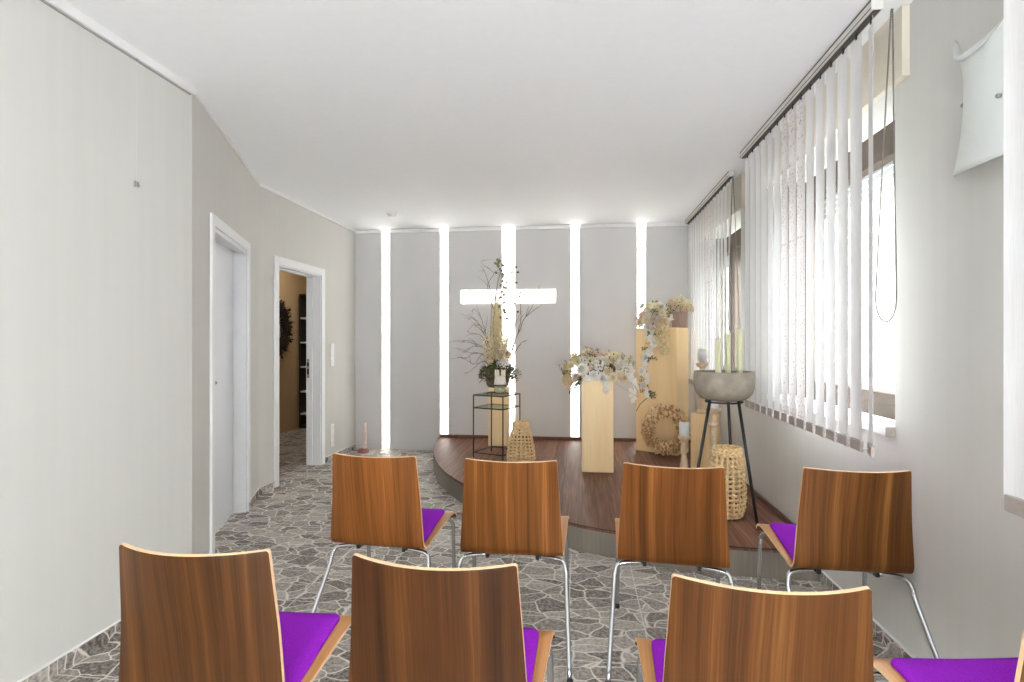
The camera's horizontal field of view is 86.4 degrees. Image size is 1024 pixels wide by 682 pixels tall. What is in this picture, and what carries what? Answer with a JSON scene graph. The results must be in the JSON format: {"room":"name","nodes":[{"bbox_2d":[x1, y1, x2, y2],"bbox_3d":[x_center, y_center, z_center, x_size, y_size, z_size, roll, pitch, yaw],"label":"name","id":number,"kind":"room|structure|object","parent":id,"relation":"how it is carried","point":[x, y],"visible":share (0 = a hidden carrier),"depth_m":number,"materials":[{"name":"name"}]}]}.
{"room":"house of worship","nodes":[
{"label":"house of worship","id":0,"kind":"room"},
{"bbox_2d":[0,0,191,681],"bbox_3d":[-2.183,-0.020,0.475,0.150,2.800,5.210,0,0,7],"label":"wall","id":1,"kind":"structure","parent":0,"point":[96,266],"depth_m":2.39,"materials":[{"name":"paint"}]},
{"bbox_2d":[17,619,120,681],"bbox_3d":[-2.103,1.347,0.465,0.011,0.067,5.210,0,0,7],"label":"baseboard","id":2,"kind":"structure","parent":1,"relation":"attached to","point":[72,656],"depth_m":2.33,"materials":[{"name":"stone"}]},
{"bbox_2d":[40,0,194,94],"bbox_3d":[-2.098,-1.394,0.464,0.022,0.052,5.210,0,0,7],"label":"trim","id":3,"kind":"structure","parent":1,"relation":"attached to","point":[64,8],"depth_m":2.53,"materials":[{"name":"white paint"}]},
{"bbox_2d":[134,59,139,186],"bbox_3d":[-1.825,-1.064,2.658,0.023,0.628,0.023,0,0,7],"label":"hook","id":4,"kind":"object","parent":1,"relation":"hanging from","point":[138,185],"visible":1,"depth_m":2.66,"materials":[{"name":"white plastic"}]},
{"bbox_2d":[192,95,257,553],"bbox_3d":[-2.109,-0.020,3.947,0.160,2.800,1.894,0,0,-15],"label":"wall","id":5,"kind":"structure","parent":0,"point":[222,186],"depth_m":3.32,"materials":[{"name":"paint"}]},
{"bbox_2d":[210,212,250,553],"bbox_3d":[-2.092,0.290,3.916,0.194,2.180,1.132,0,0,-14],"label":"door","id":6,"kind":"structure","parent":5,"relation":"in","point":[230,264],"depth_m":4.22,"materials":[{"name":"white paint"}]},
{"bbox_2d":[279,271,305,433],"bbox_3d":[-3.696,-0.020,6.902,0.180,2.800,4.600,0,0,7],"label":"wall","id":7,"kind":"structure","parent":0,"point":[291,286],"depth_m":8.42,"materials":[{"name":"beige paint"}]},
{"bbox_2d":[279,297,294,360],"bbox_3d":[-3.384,-0.202,7.842,0.147,0.988,0.986,0,0,9],"label":"twig wreath","id":8,"kind":"object","parent":7,"relation":"attached to","point":[285,323],"visible":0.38,"depth_m":8.06,"materials":[{"name":"brown plant"}]},
{"bbox_2d":[258,186,354,487],"bbox_3d":[-2.220,-0.020,5.965,0.160,2.800,2.260,0,0,7],"label":"wall","id":9,"kind":"structure","parent":0,"point":[286,229],"depth_m":5.92,"materials":[{"name":"paint"}]},
{"bbox_2d":[194,88,355,232],"bbox_3d":[-2.081,-1.405,5.014,0.394,0.030,3.951,0,0,-3],"label":"trim","id":10,"kind":"structure","parent":9,"relation":"attached to","point":[197,95],"depth_m":4.33,"materials":[{"name":"white paint"}]},
{"bbox_2d":[209,443,355,553],"bbox_3d":[-2.085,1.347,5.014,0.388,0.067,3.952,0,0,-3],"label":"baseboard","id":11,"kind":"structure","parent":9,"relation":"attached to","point":[270,485],"depth_m":5.06,"materials":[{"name":"stone"}]},
{"bbox_2d":[274,255,324,487],"bbox_3d":[-2.257,0.287,5.640,0.188,2.185,1.020,0,0,7],"label":"door frame","id":12,"kind":"structure","parent":9,"relation":"in","point":[315,284],"depth_m":6.06,"materials":[{"name":"white paint"}]},
{"bbox_2d":[330,424,333,446],"bbox_3d":[-2.089,1.091,6.304,0.016,0.254,0.077,0,0,7],"label":"wall socket","id":13,"kind":"object","parent":9,"relation":"attached to","point":[331,425],"visible":1,"depth_m":6.29,"materials":[{"name":"white plastic"}]},
{"bbox_2d":[330,344,333,365],"bbox_3d":[-2.090,0.163,6.306,0.015,0.245,0.077,0,0,7],"label":"light switch","id":14,"kind":"object","parent":9,"relation":"attached to","point":[331,345],"visible":1,"depth_m":6.30,"materials":[{"name":"white plastic"}]},
{"bbox_2d":[47,428,896,681],"bbox_3d":[-1.030,1.430,3.300,6.350,0.100,11.100,0,0,7],"label":"floor","id":15,"kind":"structure","parent":0,"point":[292,519],"depth_m":3.17,"materials":[{"name":"stone"}]},
{"bbox_2d":[119,542,350,681],"bbox_3d":[-0.797,0.955,1.522,0.551,0.863,0.700,0,0,6],"label":"chair","id":16,"kind":"object","parent":15,"relation":"on","point":[185,617],"visible":0.94,"depth_m":1.38,"materials":[{"name":"brown wood"}]},
{"bbox_2d":[299,294,305,428],"bbox_3d":[-2.718,0.320,8.716,1.240,2.120,0.400,0,0,7],"label":"bookcase","id":17,"kind":"object","parent":15,"relation":"on","point":[302,297],"visible":0.18,"depth_m":8.66,"materials":[{"name":"grey wood"}]},
{"bbox_2d":[357,422,368,453],"bbox_3d":[-1.842,1.185,6.745,0.140,0.390,0.140,0,0,7],"label":"candle","id":18,"kind":"object","parent":15,"relation":"on","point":[364,449],"visible":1,"depth_m":6.72,"materials":[{"name":"pink wax"}]},
{"bbox_2d":[311,453,456,612],"bbox_3d":[-0.613,0.955,2.648,0.551,0.863,0.700,0,0,11],"label":"chair","id":19,"kind":"object","parent":15,"relation":"on","point":[376,501],"visible":0.9,"depth_m":2.51,"materials":[{"name":"brown wood"}]},
{"bbox_2d":[349,553,554,681],"bbox_3d":[-0.169,0.955,1.442,0.551,0.863,0.700,0,0,9],"label":"chair","id":20,"kind":"object","parent":15,"relation":"on","point":[409,623],"visible":1,"depth_m":1.29,"materials":[{"name":"brown wood"}]},
{"bbox_2d":[456,458,572,681],"bbox_3d":[0.007,0.955,2.547,0.551,0.863,0.700,0,0,6],"label":"chair","id":21,"kind":"object","parent":15,"relation":"on","point":[510,508],"visible":0.95,"depth_m":2.41,"materials":[{"name":"brown wood"}]},
{"bbox_2d":[433,434,818,580],"bbox_3d":[0.416,1.274,4.996,3.136,0.211,3.376,0,0,7],"label":"stage","id":22,"kind":"object","parent":15,"relation":"on","point":[591,501],"visible":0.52,"depth_m":4.27,"materials":[{"name":"brown wood"}]},
{"bbox_2d":[473,392,519,460],"bbox_3d":[-0.159,0.880,5.747,0.368,0.657,0.369,0,0,30],"label":"wire plant stand","id":23,"kind":"object","parent":22,"relation":"on","point":[491,396],"visible":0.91,"depth_m":5.67,"materials":[{"name":"black metal"}]},
{"bbox_2d":[494,369,505,392],"bbox_3d":[-0.123,0.425,5.682,0.144,0.252,0.144,0,0,7],"label":"candle holder","id":24,"kind":"object","parent":23,"relation":"on","point":[499,380],"visible":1,"depth_m":5.64,"materials":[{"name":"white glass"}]},
{"bbox_2d":[494,376,505,384],"bbox_3d":[-0.123,0.409,5.682,0.132,0.087,0.132,0,0,7],"label":"cup","id":25,"kind":"object","parent":24,"relation":"on","point":[499,380],"depth_m":5.63,"materials":[{"name":"white ceramic"}]},
{"bbox_2d":[488,386,508,445],"bbox_3d":[-0.151,0.875,6.388,0.225,0.668,0.225,0,0,5],"label":"pedestal","id":26,"kind":"object","parent":22,"relation":"on","point":[496,414],"visible":0.7,"depth_m":6.28,"materials":[{"name":"brown wood"}]},
{"bbox_2d":[448,254,540,387],"bbox_3d":[-0.204,-0.237,6.374,1.001,1.554,0.526,0,0,-24],"label":"arrangement","id":27,"kind":"object","parent":26,"relation":"on","point":[498,356],"visible":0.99,"depth_m":6.34,"materials":[{"name":"plant"}]},
{"bbox_2d":[506,420,535,461],"bbox_3d":[0.090,1.000,5.399,0.291,0.408,0.292,0,0,3],"label":"wicker lantern","id":28,"kind":"object","parent":22,"relation":"on","point":[517,425],"visible":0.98,"depth_m":5.33,"materials":[{"name":"wicker"}]},
{"bbox_2d":[581,379,613,472],"bbox_3d":[0.804,0.779,5.154,0.287,0.860,0.287,0,0,6],"label":"pedestal","id":29,"kind":"object","parent":22,"relation":"on","point":[597,408],"visible":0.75,"depth_m":5.01,"materials":[{"name":"brown wood"}]},
{"bbox_2d":[558,346,638,402],"bbox_3d":[0.796,0.311,5.103,0.748,0.527,0.384,0,0,-3],"label":"flower arrangement","id":30,"kind":"object","parent":29,"relation":"on","point":[594,365],"visible":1,"depth_m":5.01,"materials":[{"name":"white plant"}]},
{"bbox_2d":[636,327,688,455],"bbox_3d":[1.654,0.533,6.002,0.475,1.352,0.300,0,0,41],"label":"pedestal","id":31,"kind":"object","parent":22,"relation":"on","point":[669,374],"visible":0.67,"depth_m":5.87,"materials":[{"name":"brown wood"}]},
{"bbox_2d":[635,300,678,410],"bbox_3d":[1.544,0.159,5.866,0.272,1.217,0.447,0,0,-42],"label":"flower garland","id":32,"kind":"object","parent":31,"relation":"hanging from","point":[647,318],"visible":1,"depth_m":5.82,"materials":[{"name":"white plant"}]},
{"bbox_2d":[667,294,693,327],"bbox_3d":[1.818,-0.327,5.940,0.264,0.367,0.269,0,0,-20],"label":"potted flowers","id":33,"kind":"object","parent":31,"relation":"on","point":[680,317],"visible":0.95,"depth_m":5.88,"materials":[{"name":"plant"}]},
{"bbox_2d":[640,403,690,455],"bbox_3d":[1.597,0.913,5.660,0.562,0.560,0.230,0,0,43],"label":"wreath","id":34,"kind":"object","parent":22,"relation":"on","point":[648,425],"visible":0.85,"depth_m":5.65,"materials":[{"name":"beige plant"}]},
{"bbox_2d":[678,435,689,467],"bbox_3d":[1.520,1.022,4.811,0.107,0.375,0.107,0,0,7],"label":"candlestick","id":35,"kind":"object","parent":22,"relation":"on","point":[684,462],"visible":0.67,"depth_m":4.79,"materials":[{"name":"brown wood"}]},
{"bbox_2d":[679,422,688,435],"bbox_3d":[1.520,0.769,4.811,0.088,0.127,0.088,0,0,7],"label":"pillar candle","id":36,"kind":"object","parent":35,"relation":"on","point":[683,426],"visible":1,"depth_m":4.78,"materials":[{"name":"white wax"}]},
{"bbox_2d":[691,412,719,467],"bbox_3d":[1.794,0.938,5.054,0.200,0.543,0.200,0,0,41],"label":"pedestal","id":37,"kind":"object","parent":22,"relation":"on","point":[697,420],"visible":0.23,"depth_m":5.00,"materials":[{"name":"brown wood"}]},
{"bbox_2d":[696,362,707,413],"bbox_3d":[1.757,0.433,5.038,0.112,0.466,0.112,0,0,7],"label":"candlestick","id":38,"kind":"object","parent":37,"relation":"on","point":[701,402],"visible":0.5,"depth_m":5.01,"materials":[{"name":"brown wood"}]},
{"bbox_2d":[696,348,707,362],"bbox_3d":[1.757,0.134,5.038,0.100,0.130,0.100,0,0,7],"label":"glass","id":39,"kind":"object","parent":38,"relation":"on","point":[702,355],"visible":1,"depth_m":5.00,"materials":[{"name":"white glass"}]},
{"bbox_2d":[705,407,720,466],"bbox_3d":[1.668,0.881,4.515,0.124,0.655,0.124,0,0,7],"label":"candlestick","id":40,"kind":"object","parent":22,"relation":"on","point":[713,419],"visible":0.54,"depth_m":4.49,"materials":[{"name":"brown wood"}]},
{"bbox_2d":[710,401,718,407],"bbox_3d":[1.668,0.504,4.515,0.086,0.097,0.086,0,0,7],"label":"pillar candle","id":41,"kind":"object","parent":40,"relation":"on","point":[712,405],"visible":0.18,"depth_m":4.48,"materials":[{"name":"white wax"}]},
{"bbox_2d":[693,370,758,529],"bbox_3d":[1.409,0.708,3.731,0.467,1.002,0.472,0,0,7],"label":"bowl","id":42,"kind":"object","parent":22,"relation":"on","point":[721,387],"visible":0.96,"depth_m":3.56,"materials":[{"name":"stone"}]},
{"bbox_2d":[715,337,720,372],"bbox_3d":[1.385,0.176,3.660,0.039,0.407,0.039,0,0,7],"label":"pillar candle","id":43,"kind":"object","parent":42,"relation":"in","point":[717,341],"visible":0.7,"depth_m":3.64,"materials":[{"name":"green wax"}]},
{"bbox_2d":[693,370,755,401],"bbox_3d":[1.442,0.306,3.710,0.396,0.200,0.396,0,0,7],"label":"bowl","id":44,"kind":"object","parent":42,"relation":"on","point":[709,385],"depth_m":3.56,"materials":[{"name":"concrete"}]},
{"bbox_2d":[725,333,730,372],"bbox_3d":[1.474,0.158,3.720,0.039,0.444,0.039,0,0,7],"label":"pillar candle","id":45,"kind":"object","parent":42,"relation":"in","point":[727,335],"visible":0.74,"depth_m":3.70,"materials":[{"name":"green wax"}]},
{"bbox_2d":[737,329,742,372],"bbox_3d":[1.546,0.141,3.700,0.039,0.470,0.039,0,0,7],"label":"pillar candle","id":46,"kind":"object","parent":42,"relation":"in","point":[739,331],"visible":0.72,"depth_m":3.68,"materials":[{"name":"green wax"}]},
{"bbox_2d":[709,444,746,519],"bbox_3d":[1.481,0.965,3.753,0.260,0.479,0.257,0,0,31],"label":"wicker lantern","id":47,"kind":"object","parent":22,"relation":"on","point":[722,451],"visible":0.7,"depth_m":3.66,"materials":[{"name":"wicker"}]},
{"bbox_2d":[605,462,734,681],"bbox_3d":[0.711,0.955,2.438,0.551,0.863,0.700,0,0,13],"label":"chair","id":48,"kind":"object","parent":15,"relation":"on","point":[669,515],"visible":0.97,"depth_m":2.29,"materials":[{"name":"brown wood"}]},
{"bbox_2d":[635,573,873,681],"bbox_3d":[0.583,0.955,1.322,0.551,0.863,0.700,0,0,9],"label":"chair","id":49,"kind":"object","parent":15,"relation":"on","point":[716,632],"visible":1,"depth_m":1.16,"materials":[{"name":"brown wood"}]},
{"bbox_2d":[756,467,939,658],"bbox_3d":[1.432,0.955,2.368,0.551,0.863,0.700,0,0,8],"label":"chair","id":50,"kind":"object","parent":15,"relation":"on","point":[856,521],"visible":0.99,"depth_m":2.23,"materials":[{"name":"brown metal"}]},
{"bbox_2d":[873,630,1023,681],"bbox_3d":[1.270,0.955,1.252,0.551,0.863,0.700,0,0,-1],"label":"chair","id":51,"kind":"object","parent":15,"relation":"on","point":[1011,669],"visible":0.94,"depth_m":1.49,"materials":[{"name":"purple fabric"}]},
{"bbox_2d":[64,0,913,230],"bbox_3d":[-1.030,-1.470,3.300,6.350,0.100,11.100,0,0,7],"label":"ceiling","id":52,"kind":"structure","parent":0,"point":[442,114],"depth_m":3.09,"materials":[{"name":"paint"}]},
{"bbox_2d":[387,212,396,217],"bbox_3d":[-1.333,-1.397,6.048,0.104,0.043,0.104,0,0,7],"label":"smoke detector","id":53,"kind":"object","parent":52,"relation":"attached to","point":[390,214],"visible":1,"depth_m":6.01,"materials":[{"name":"white plastic"}]},
{"bbox_2d":[685,171,739,383],"bbox_3d":[1.958,-0.468,5.450,0.098,1.905,1.905,0,0,7],"label":"vertical blind","id":54,"kind":"object","parent":52,"relation":"hanging from","point":[729,175],"visible":0.89,"depth_m":5.34,"materials":[{"name":"white fabric"}]},
{"bbox_2d":[740,0,897,457],"bbox_3d":[1.653,-0.468,3.171,0.107,1.905,1.862,0,0,7],"label":"vertical blind","id":55,"kind":"object","parent":52,"relation":"hanging from","point":[865,17],"visible":1,"depth_m":2.84,"materials":[{"name":"white fabric"}]},
{"bbox_2d":[1004,0,1023,517],"bbox_3d":[1.326,-0.468,0.870,0.048,1.905,1.550,0,0,7],"label":"vertical blind","id":56,"kind":"object","parent":52,"relation":"hanging from","point":[1013,9],"visible":1,"depth_m":1.53,"materials":[{"name":"white fabric"}]},
{"bbox_2d":[696,0,1023,658],"bbox_3d":[1.790,-0.020,1.987,0.300,2.800,9.180,0,0,7],"label":"wall","id":57,"kind":"structure","parent":0,"point":[967,578],"depth_m":2.10,"materials":[{"name":"paint"}]},
{"bbox_2d":[699,172,744,241],"bbox_3d":[2.039,-1.270,5.377,0.032,0.300,1.630,0,0,7],"label":"box","id":58,"kind":"object","parent":57,"relation":"attached to","point":[739,181],"visible":0.49,"depth_m":4.81,"materials":[{"name":"beige"}]},
{"bbox_2d":[716,228,740,369],"bbox_3d":[2.143,-0.348,5.352,0.255,1.544,1.353,0,0,7],"label":"window","id":59,"kind":"structure","parent":57,"relation":"in","point":[734,317],"depth_m":5.29,"materials":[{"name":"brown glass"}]},
{"bbox_2d":[767,121,894,436],"bbox_3d":[1.874,-0.348,3.166,0.255,1.544,1.559,0,0,7],"label":"window","id":60,"kind":"structure","parent":57,"relation":"in","point":[883,401],"depth_m":2.87,"materials":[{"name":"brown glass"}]},
{"bbox_2d":[767,4,909,188],"bbox_3d":[1.770,-1.270,3.180,0.032,0.300,1.776,0,0,7],"label":"box","id":61,"kind":"object","parent":57,"relation":"attached to","point":[901,16],"visible":0.46,"depth_m":2.46,"materials":[{"name":"beige"}]},
{"bbox_2d":[822,571,914,657],"bbox_3d":[1.424,1.347,0.279,0.011,0.067,5.700,0,0,7],"label":"baseboard","id":62,"kind":"structure","parent":57,"relation":"attached to","point":[882,634],"depth_m":2.47,"materials":[{"name":"stone"}]},
{"bbox_2d":[953,18,1003,176],"bbox_3d":[1.571,-0.841,1.822,0.094,0.532,0.378,0,0,7],"label":"wall lamp","id":63,"kind":"object","parent":57,"relation":"attached to","point":[982,65],"visible":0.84,"depth_m":1.78,"materials":[{"name":"white glass"}]},
{"bbox_3d":[0.210,-0.020,6.881,4.760,2.800,0.150,0,0,7],"label":"wall","id":64,"kind":"structure","parent":0,"visible":0},
{"bbox_2d":[355,230,383,448],"bbox_3d":[-1.832,-0.019,7.010,0.354,2.799,0.092,0,0,7],"label":"wall panel","id":65,"kind":"object","parent":64,"relation":"attached to","point":[368,243],"visible":1,"depth_m":6.97,"materials":[{"name":"white paint"}]},
{"bbox_2d":[383,230,389,444],"bbox_3d":[-1.603,-0.044,7.010,0.098,2.748,0.034,0,0,7],"label":"light strip","id":66,"kind":"object","parent":64,"relation":"attached to","point":[386,235],"visible":0.86,"depth_m":6.99,"materials":[{"name":"white"}]},
{"bbox_2d":[389,228,440,449],"bbox_3d":[-1.229,-0.019,6.936,0.658,2.799,0.092,0,0,7],"label":"wall panel","id":67,"kind":"object","parent":64,"relation":"attached to","point":[415,254],"visible":0.92,"depth_m":6.90,"materials":[{"name":"white paint"}]},
{"bbox_2d":[441,229,447,433],"bbox_3d":[-0.845,-0.121,6.917,0.104,2.593,0.034,0,0,7],"label":"light strip","id":68,"kind":"object","parent":64,"relation":"attached to","point":[444,232],"visible":0.86,"depth_m":6.90,"materials":[{"name":"white"}]},
{"bbox_2d":[448,227,501,434],"bbox_3d":[-0.457,-0.019,6.841,0.682,2.799,0.092,0,0,7],"label":"wall panel","id":69,"kind":"object","parent":64,"relation":"attached to","point":[467,246],"visible":0.57,"depth_m":6.82,"materials":[{"name":"white paint"}]},
{"bbox_2d":[461,226,554,435],"bbox_3d":[-0.049,-0.121,6.790,1.178,2.593,0.091,0,0,7],"label":"cross","id":70,"kind":"object","parent":64,"relation":"attached to","point":[508,233],"visible":0.79,"depth_m":6.74,"materials":[{"name":"white paint"}]},
{"bbox_2d":[515,225,570,436],"bbox_3d":[0.382,-0.122,6.738,0.692,2.594,0.092,0,0,7],"label":"wall panel","id":71,"kind":"object","parent":64,"relation":"attached to","point":[542,253],"visible":0.9,"depth_m":6.70,"materials":[{"name":"white paint"}]},
{"bbox_2d":[571,226,578,436],"bbox_3d":[0.778,-0.121,6.717,0.096,2.593,0.034,0,0,7],"label":"light strip","id":72,"kind":"object","parent":64,"relation":"attached to","point":[574,229],"visible":0.86,"depth_m":6.70,"materials":[{"name":"white"}]},
{"bbox_2d":[579,223,636,437],"bbox_3d":[1.169,-0.122,6.641,0.694,2.594,0.092,0,0,7],"label":"wall panel","id":73,"kind":"object","parent":64,"relation":"attached to","point":[607,252],"visible":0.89,"depth_m":6.60,"materials":[{"name":"white paint"}]},
{"bbox_2d":[637,224,644,327],"bbox_3d":[1.567,-0.121,6.620,0.096,2.593,0.034,0,0,7],"label":"light strip","id":74,"kind":"object","parent":64,"relation":"attached to","point":[640,227],"visible":0.29,"depth_m":6.60,"materials":[{"name":"white"}]},
{"bbox_2d":[645,222,695,439],"bbox_3d":[1.904,-0.122,6.551,0.587,2.594,0.092,0,0,7],"label":"wall panel","id":75,"kind":"object","parent":64,"relation":"attached to","point":[666,243],"visible":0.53,"depth_m":6.52,"materials":[{"name":"white paint"}]},
{"label":"outside","id":76,"kind":"structure","parent":0,"visible":0},
{"bbox_3d":[9.157,1.680,9.958,12.250,0.100,34.000,0,0,7],"label":"ground","id":77,"kind":"structure","parent":76,"visible":0},
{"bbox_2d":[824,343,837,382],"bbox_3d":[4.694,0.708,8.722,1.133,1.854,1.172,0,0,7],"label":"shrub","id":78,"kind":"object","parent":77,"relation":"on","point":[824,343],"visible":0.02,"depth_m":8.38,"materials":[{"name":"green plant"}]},
{"bbox_2d":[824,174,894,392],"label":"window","id":79,"kind":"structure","parent":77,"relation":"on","point":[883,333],"depth_m":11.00,"materials":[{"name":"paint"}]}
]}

